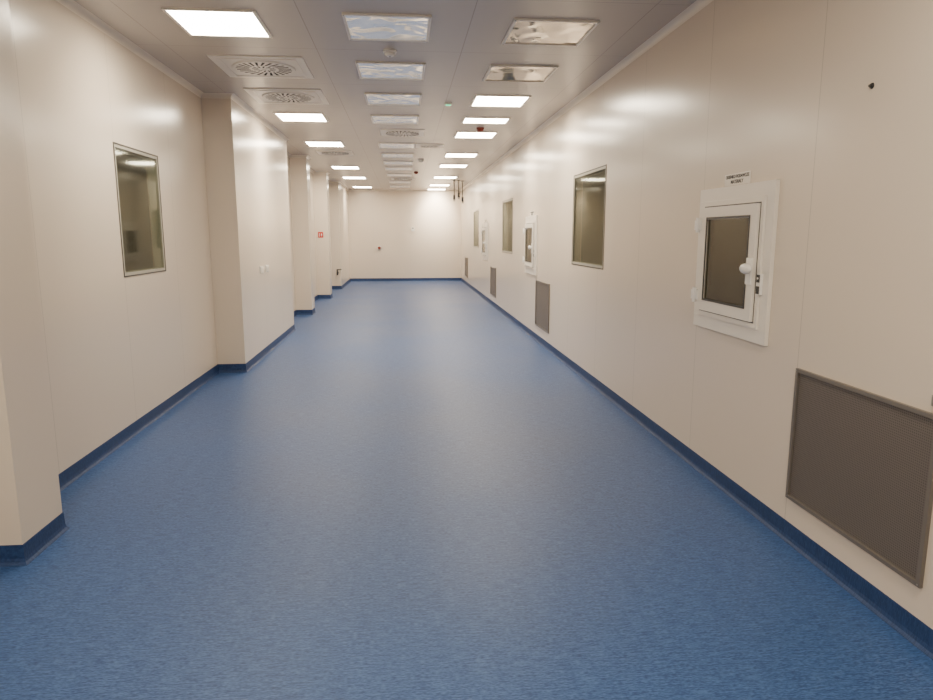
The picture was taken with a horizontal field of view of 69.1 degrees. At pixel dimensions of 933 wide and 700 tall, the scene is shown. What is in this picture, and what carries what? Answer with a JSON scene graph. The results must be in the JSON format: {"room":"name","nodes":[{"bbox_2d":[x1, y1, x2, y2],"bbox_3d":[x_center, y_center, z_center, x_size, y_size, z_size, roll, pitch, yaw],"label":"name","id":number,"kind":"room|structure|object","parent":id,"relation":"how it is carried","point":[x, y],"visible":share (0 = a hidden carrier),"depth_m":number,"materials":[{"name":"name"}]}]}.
{"room":"clean room","nodes":[
{"label":"clean room","id":0,"kind":"room"},
{"bbox_2d":[0,0,350,544],"bbox_3d":[-2.844,-1.564,9.402,0.400,2.940,25.900,-1,10,-5],"label":"wall","id":1,"kind":"structure","parent":0,"point":[88,349],"depth_m":4.77,"materials":[{"name":"white paint"}]},
{"bbox_2d":[113,142,165,276],"bbox_3d":[-2.618,-1.090,5.379,0.089,0.970,0.900,-1,10,-5],"label":"window","id":2,"kind":"structure","parent":1,"relation":"in","point":[152,165],"depth_m":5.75,"materials":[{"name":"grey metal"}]},
{"bbox_2d":[0,278,350,566],"bbox_3d":[-2.780,-0.154,9.597,0.320,0.095,25.800,-1,10,-5],"label":"baseboard","id":3,"kind":"structure","parent":1,"relation":"attached to","point":[10,555],"depth_m":4.75,"materials":[{"name":"blue plastic"}]},
{"bbox_2d":[56,0,348,190],"bbox_3d":[-2.768,-2.984,9.118,0.345,0.045,25.800,-1,10,-5],"label":"trim","id":4,"kind":"structure","parent":1,"relation":"attached to","point":[71,5],"depth_m":5.82,"materials":[{"name":"beige"}]},
{"bbox_2d":[318,232,322,237],"bbox_3d":[-3.426,-2.705,15.919,0.120,0.130,0.026,-1,10,-5],"label":"sign","id":5,"kind":"object","parent":1,"relation":"attached to","point":[320,234],"visible":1,"depth_m":15.92,"materials":[{"name":"red plastic"}]},
{"bbox_2d":[74,0,695,189],"bbox_3d":[-0.973,-3.083,9.267,4.150,0.100,26.000,-1,10,-5],"label":"ceiling","id":6,"kind":"structure","parent":0,"point":[466,37],"depth_m":5.67,"materials":[{"name":"white paint"}]},
{"bbox_2d":[161,7,272,37],"bbox_3d":[-1.692,-2.246,4.667,0.590,0.012,0.600,-1,10,-5],"label":"ceiling light panel","id":7,"kind":"object","parent":6,"relation":"in","point":[207,22],"depth_m":4.64,"materials":[{"name":"white plastic"}]},
{"bbox_2d":[207,55,313,78],"bbox_3d":[-1.761,-2.449,5.900,0.760,0.024,0.760,-1,10,-5],"label":"ceiling vent","id":8,"kind":"object","parent":6,"relation":"in","point":[232,65],"visible":1,"depth_m":5.81,"materials":[{"name":"white metal"}]},
{"bbox_2d":[243,88,328,103],"bbox_3d":[-1.875,-2.659,7.137,0.760,0.024,0.760,-1,10,-5],"label":"ceiling vent","id":9,"kind":"object","parent":6,"relation":"in","point":[261,95],"visible":1,"depth_m":7.06,"materials":[{"name":"white metal"}]},
{"bbox_2d":[273,112,328,121],"bbox_3d":[-2.035,-2.876,8.379,0.590,0.012,0.600,-1,10,-5],"label":"ceiling light panel","id":10,"kind":"object","parent":6,"relation":"in","point":[283,116],"depth_m":8.39,"materials":[{"name":"white plastic"}]},
{"bbox_2d":[304,141,344,146],"bbox_3d":[-2.262,-3.294,10.843,0.590,0.012,0.600,-1,10,-5],"label":"ceiling light panel","id":11,"kind":"object","parent":6,"relation":"in","point":[310,143],"depth_m":10.78,"materials":[{"name":"white plastic"}]},
{"bbox_2d":[315,150,353,154],"bbox_3d":[-2.326,-3.488,12.027,0.620,0.024,0.620,-1,10,-5],"label":"ceiling vent","id":12,"kind":"object","parent":6,"relation":"in","point":[320,152],"visible":1,"depth_m":11.91,"materials":[{"name":"white metal"}]},
{"bbox_2d":[330,166,359,168],"bbox_3d":[-2.610,-3.935,14.624,0.590,0.012,0.600,-1,10,-5],"label":"ceiling light panel","id":13,"kind":"object","parent":6,"relation":"in","point":[333,167],"depth_m":14.61,"materials":[{"name":"white plastic"}]},
{"bbox_2d":[341,176,366,178],"bbox_3d":[-2.850,-4.376,17.225,0.590,0.012,0.600,-1,10,-5],"label":"ceiling light panel","id":14,"kind":"object","parent":6,"relation":"in","point":[344,177],"depth_m":17.15,"materials":[{"name":"white plastic"}]},
{"bbox_2d":[352,186,372,187],"bbox_3d":[-3.158,-4.942,20.564,0.590,0.012,0.600,-1,10,-5],"label":"ceiling light panel","id":15,"kind":"object","parent":6,"relation":"in","point":[352,186],"depth_m":20.48,"materials":[{"name":"white plastic"}]},
{"bbox_2d":[342,12,431,42],"bbox_3d":[-0.552,-2.261,4.770,0.590,0.017,0.600,-1,10,-5],"label":"ceiling vent","id":16,"kind":"object","parent":6,"relation":"in","point":[359,26],"visible":1,"depth_m":4.75,"materials":[{"name":"white metal"}]},
{"bbox_2d":[383,49,396,56],"bbox_3d":[-0.607,-2.347,5.372,0.110,0.049,0.110,-1,10,-5],"label":"smoke detector","id":17,"kind":"object","parent":6,"relation":"attached to","point":[387,52],"visible":1,"depth_m":5.34,"materials":[{"name":"white plastic"}]},
{"bbox_2d":[355,61,425,79],"bbox_3d":[-0.667,-2.473,6.017,0.590,0.017,0.600,-1,10,-5],"label":"ceiling vent","id":18,"kind":"object","parent":6,"relation":"in","point":[366,69],"visible":1,"depth_m":5.99,"materials":[{"name":"white metal"}]},
{"bbox_2d":[364,93,421,105],"bbox_3d":[-0.783,-2.686,7.274,0.590,0.017,0.600,-1,10,-5],"label":"ceiling vent","id":19,"kind":"object","parent":6,"relation":"in","point":[399,99],"visible":1,"depth_m":7.27,"materials":[{"name":"white metal"}]},
{"bbox_2d":[370,115,418,124],"bbox_3d":[-0.901,-2.902,8.550,0.590,0.017,0.600,-1,10,-5],"label":"ceiling vent","id":20,"kind":"object","parent":6,"relation":"in","point":[376,119],"visible":1,"depth_m":8.53,"materials":[{"name":"white"}]},
{"bbox_2d":[378,143,415,148],"bbox_3d":[-1.131,-3.325,11.044,0.590,0.017,0.600,-1,10,-5],"label":"ceiling vent","id":21,"kind":"object","parent":6,"relation":"in","point":[381,145],"visible":1,"depth_m":11.01,"materials":[{"name":"white metal"}]},
{"bbox_2d":[381,153,413,157],"bbox_3d":[-1.257,-3.558,12.419,0.590,0.017,0.600,-1,10,-5],"label":"ceiling vent","id":22,"kind":"object","parent":6,"relation":"in","point":[384,155],"visible":1,"depth_m":12.39,"materials":[{"name":"white metal"}]},
{"bbox_2d":[383,161,412,164],"bbox_3d":[-1.375,-3.775,13.695,0.590,0.017,0.600,-1,10,-5],"label":"ceiling vent","id":23,"kind":"object","parent":6,"relation":"in","point":[385,162],"visible":1,"depth_m":13.59,"materials":[{"name":"white metal"}]},
{"bbox_2d":[385,167,412,169],"bbox_3d":[-1.484,-3.975,14.873,0.590,0.017,0.600,-1,10,-5],"label":"ceiling vent","id":24,"kind":"object","parent":6,"relation":"in","point":[386,168],"visible":1,"depth_m":14.82,"materials":[{"name":"white metal"}]},
{"bbox_2d":[387,174,411,176],"bbox_3d":[-1.628,-4.241,16.444,0.590,0.017,0.600,-1,10,-5],"label":"ceiling vent","id":25,"kind":"object","parent":6,"relation":"in","point":[410,175],"visible":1,"depth_m":16.48,"materials":[{"name":"white metal"}]},
{"bbox_2d":[389,181,410,182],"bbox_3d":[-1.827,-4.608,18.605,0.590,0.017,0.600,-1,10,-5],"label":"ceiling vent","id":26,"kind":"object","parent":6,"relation":"in","point":[389,181],"visible":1,"depth_m":18.55,"materials":[{"name":"white metal"}]},
{"bbox_2d":[390,186,409,187],"bbox_3d":[-1.990,-4.907,20.372,0.590,0.017,0.600,-1,10,-5],"label":"ceiling vent","id":27,"kind":"object","parent":6,"relation":"in","point":[390,186],"visible":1,"depth_m":20.32,"materials":[{"name":"white metal"}]},
{"bbox_2d":[380,129,424,136],"bbox_3d":[-0.914,-3.090,9.678,0.620,0.024,0.620,-1,10,-5],"label":"ceiling vent","id":28,"kind":"object","parent":6,"relation":"in","point":[384,132],"visible":1,"depth_m":9.56,"materials":[{"name":"white metal"}]},
{"bbox_2d":[391,177,414,179],"bbox_3d":[-1.638,-4.422,17.533,0.600,0.024,0.600,-1,10,-5],"label":"ceiling vent","id":29,"kind":"object","parent":6,"relation":"in","point":[392,178],"visible":1,"depth_m":17.43,"materials":[{"name":"white metal"}]},
{"bbox_2d":[416,144,443,147],"bbox_3d":[-0.603,-3.330,11.092,0.450,0.024,0.450,-1,10,-5],"label":"ceiling vent","id":30,"kind":"object","parent":6,"relation":"in","point":[417,145],"visible":1,"depth_m":11.00,"materials":[{"name":"white metal"}]},
{"bbox_2d":[429,184,449,185],"bbox_3d":[-0.787,-4.811,19.786,0.590,0.012,0.600,-1,10,-5],"label":"ceiling light panel","id":31,"kind":"object","parent":6,"relation":"in","point":[430,184],"depth_m":19.84,"materials":[{"name":"white plastic"}]},
{"bbox_2d":[433,176,457,178],"bbox_3d":[-0.542,-4.361,17.135,0.590,0.012,0.600,-1,10,-5],"label":"ceiling light panel","id":32,"kind":"object","parent":6,"relation":"in","point":[435,177],"depth_m":17.15,"materials":[{"name":"white plastic"}]},
{"bbox_2d":[444,102,451,105],"bbox_3d":[-0.203,-2.723,7.514,0.080,0.024,0.100,-1,10,-5],"label":"indicator","id":33,"kind":"object","parent":6,"relation":"attached to","point":[446,103],"visible":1,"depth_m":7.48,"materials":[{"name":"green plastic"}]},
{"bbox_2d":[439,164,467,167],"bbox_3d":[-0.280,-3.878,14.288,0.590,0.012,0.600,-1,10,-5],"label":"ceiling light panel","id":34,"kind":"object","parent":6,"relation":"in","point":[441,165],"depth_m":14.19,"materials":[{"name":"white plastic"}]},
{"bbox_2d":[453,180,463,202],"bbox_3d":[-0.219,-4.266,18.302,0.320,0.590,0.280,-1,10,-5],"label":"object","id":35,"kind":"object","parent":6,"relation":"hanging from","point":[462,200],"depth_m":18.20,"materials":[{"name":"grey metal"}]},
{"bbox_2d":[444,153,478,157],"bbox_3d":[-0.103,-3.553,12.373,0.590,0.012,0.600,-1,10,-5],"label":"ceiling light panel","id":36,"kind":"object","parent":6,"relation":"in","point":[463,155],"depth_m":12.40,"materials":[{"name":"white plastic"}]},
{"bbox_2d":[454,131,497,138],"bbox_3d":[0.127,-3.129,9.869,0.590,0.012,0.600,-1,10,-5],"label":"ceiling light panel","id":37,"kind":"object","parent":6,"relation":"in","point":[459,134],"depth_m":9.81,"materials":[{"name":"white plastic"}]},
{"bbox_2d":[461,117,510,123],"bbox_3d":[0.242,-2.917,8.622,0.590,0.012,0.420,-1,10,-5],"label":"ceiling light panel","id":38,"kind":"object","parent":6,"relation":"in","point":[466,120],"depth_m":8.61,"materials":[{"name":"white plastic"}]},
{"bbox_2d":[470,95,530,106],"bbox_3d":[0.357,-2.705,7.375,0.590,0.012,0.600,-1,10,-5],"label":"ceiling light panel","id":39,"kind":"object","parent":6,"relation":"in","point":[478,100],"depth_m":7.33,"materials":[{"name":"white plastic"}]},
{"bbox_2d":[483,64,558,82],"bbox_3d":[0.473,-2.490,6.119,0.590,0.017,0.600,-1,10,-5],"label":"ceiling vent","id":40,"kind":"object","parent":6,"relation":"in","point":[495,72],"visible":1,"depth_m":6.10,"materials":[{"name":"white metal"}]},
{"bbox_2d":[502,18,599,46],"bbox_3d":[0.587,-2.280,4.882,0.590,0.017,0.600,-1,10,-5],"label":"ceiling vent","id":41,"kind":"object","parent":6,"relation":"in","point":[522,31],"visible":1,"depth_m":4.84,"materials":[{"name":"white metal"}]},
{"bbox_2d":[348,191,460,277],"bbox_3d":[-2.145,-3.741,22.236,3.950,2.940,0.100,-1,10,-5],"label":"wall","id":42,"kind":"structure","parent":0,"point":[385,219],"depth_m":22.19,"materials":[{"name":"white paint"}]},
{"bbox_2d":[348,189,460,191],"bbox_3d":[-1.989,-5.159,21.936,3.650,0.045,0.045,-1,10,-5],"label":"trim","id":43,"kind":"structure","parent":42,"relation":"attached to","point":[349,189],"depth_m":21.97,"materials":[{"name":"beige metal"}]},
{"bbox_2d":[351,278,460,280],"bbox_3d":[-1.990,-2.331,22.428,3.650,0.095,0.020,-1,10,-5],"label":"baseboard","id":44,"kind":"structure","parent":42,"relation":"attached to","point":[352,279],"depth_m":22.43,"materials":[{"name":"blue plastic"}]},
{"bbox_2d":[0,281,932,699],"bbox_3d":[-0.973,-0.086,9.775,4.150,0.100,26.000,-1,10,-5],"label":"floor","id":45,"kind":"structure","parent":0,"point":[409,496],"depth_m":3.16,"materials":[{"name":"blue plastic"}]},
{"bbox_2d":[507,202,511,250],"bbox_3d":[1.617,-2.178,13.020,1.650,3.040,4.300,-1,10,-5],"label":"wall","id":46,"kind":"structure","parent":0,"point":[509,247],"depth_m":15.01,"materials":[{"name":"grey paint"}]},
{"bbox_2d":[581,172,604,264],"bbox_3d":[2.137,-1.220,7.374,1.650,3.040,4.200,-1,10,-5],"label":"wall","id":47,"kind":"structure","parent":0,"point":[593,196],"depth_m":9.33,"materials":[{"name":"grey"}]},
{"bbox_2d":[461,0,932,628],"bbox_3d":[1.040,-1.623,9.751,0.100,2.940,25.900,-1,10,-5],"label":"wall","id":48,"kind":"structure","parent":0,"point":[771,89],"depth_m":3.63,"materials":[{"name":"white paint"}]},
{"bbox_2d":[465,257,467,277],"bbox_3d":[-0.005,-2.516,20.604,0.018,0.590,0.900,-1,10,-5],"label":"air vent","id":49,"kind":"object","parent":48,"relation":"in","point":[466,258],"visible":1,"depth_m":20.57,"materials":[{"name":"grey metal"}]},
{"bbox_2d":[474,210,478,247],"bbox_3d":[0.292,-3.160,17.721,0.089,0.955,1.200,-1,10,-5],"label":"window","id":50,"kind":"structure","parent":48,"relation":"in","point":[476,211],"depth_m":18.24,"materials":[{"name":"grey metal"}]},
{"bbox_2d":[481,223,487,260],"bbox_3d":[0.670,-2.508,15.667,0.674,0.845,0.880,-1,10,-5],"label":"hatch","id":51,"kind":"object","parent":48,"relation":"attached to","point":[484,231],"visible":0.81,"depth_m":15.45,"materials":[{"name":"white"}]},
{"bbox_2d":[490,266,495,297],"bbox_3d":[0.564,-1.459,14.430,0.018,0.610,0.820,-1,10,-5],"label":"air vent","id":52,"kind":"object","parent":48,"relation":"in","point":[492,269],"visible":1,"depth_m":14.40,"materials":[{"name":"grey metal"}]},
{"bbox_2d":[502,198,512,253],"bbox_3d":[0.785,-2.255,12.380,0.089,0.955,1.220,-1,10,-5],"label":"window","id":53,"kind":"structure","parent":48,"relation":"in","point":[504,206],"depth_m":12.93,"materials":[{"name":"grey metal"}]},
{"bbox_2d":[522,215,537,275],"bbox_3d":[1.188,-1.554,10.041,0.674,0.845,0.880,-1,10,-5],"label":"hatch","id":54,"kind":"object","parent":48,"relation":"attached to","point":[530,230],"visible":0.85,"depth_m":9.83,"materials":[{"name":"white metal"}]},
{"bbox_2d":[535,280,549,333],"bbox_3d":[1.035,-0.611,9.311,0.018,0.650,0.900,-1,10,-5],"label":"air vent","id":55,"kind":"object","parent":48,"relation":"in","point":[542,289],"visible":1,"depth_m":9.28,"materials":[{"name":"grey metal"}]},
{"bbox_2d":[461,0,712,190],"bbox_3d":[0.972,-3.041,9.453,0.045,0.045,25.800,-1,10,-5],"label":"trim","id":56,"kind":"structure","parent":48,"relation":"attached to","point":[697,5],"depth_m":5.78,"materials":[{"name":"beige"}]},
{"bbox_2d":[572,164,606,269],"bbox_3d":[1.284,-1.344,6.966,0.089,0.970,1.225,-1,10,-5],"label":"window","id":57,"kind":"structure","parent":48,"relation":"in","point":[577,189],"depth_m":7.49,"materials":[{"name":"grey metal"}]},
{"bbox_2d":[461,278,932,659],"bbox_3d":[0.984,-0.212,9.934,0.020,0.095,25.800,-1,10,-5],"label":"baseboard","id":58,"kind":"structure","parent":48,"relation":"attached to","point":[906,624],"depth_m":3.44,"materials":[{"name":"blue plastic"}]},
{"bbox_2d":[691,179,779,345],"bbox_3d":[1.753,-0.514,3.914,0.674,0.845,0.880,-1,10,-5],"label":"hatch","id":59,"kind":"object","parent":48,"relation":"attached to","point":[736,226],"visible":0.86,"depth_m":3.76,"materials":[{"name":"white painted metal"},{"name":"glass"}]},
{"bbox_2d":[724,170,750,186],"bbox_3d":[1.528,-0.966,3.827,0.004,0.065,0.300,-1,10,-5],"label":"label","id":60,"kind":"object","parent":48,"relation":"attached to","point":[742,177],"visible":1,"depth_m":3.81,"materials":[{"name":"white"}]},
{"bbox_2d":[785,368,932,587],"bbox_3d":[1.629,0.481,2.875,0.018,0.650,0.890,-1,10,-5],"label":"air vent","id":61,"kind":"object","parent":48,"relation":"in","point":[860,461],"visible":1,"depth_m":2.78,"materials":[{"name":"grey metal"}]}
]}

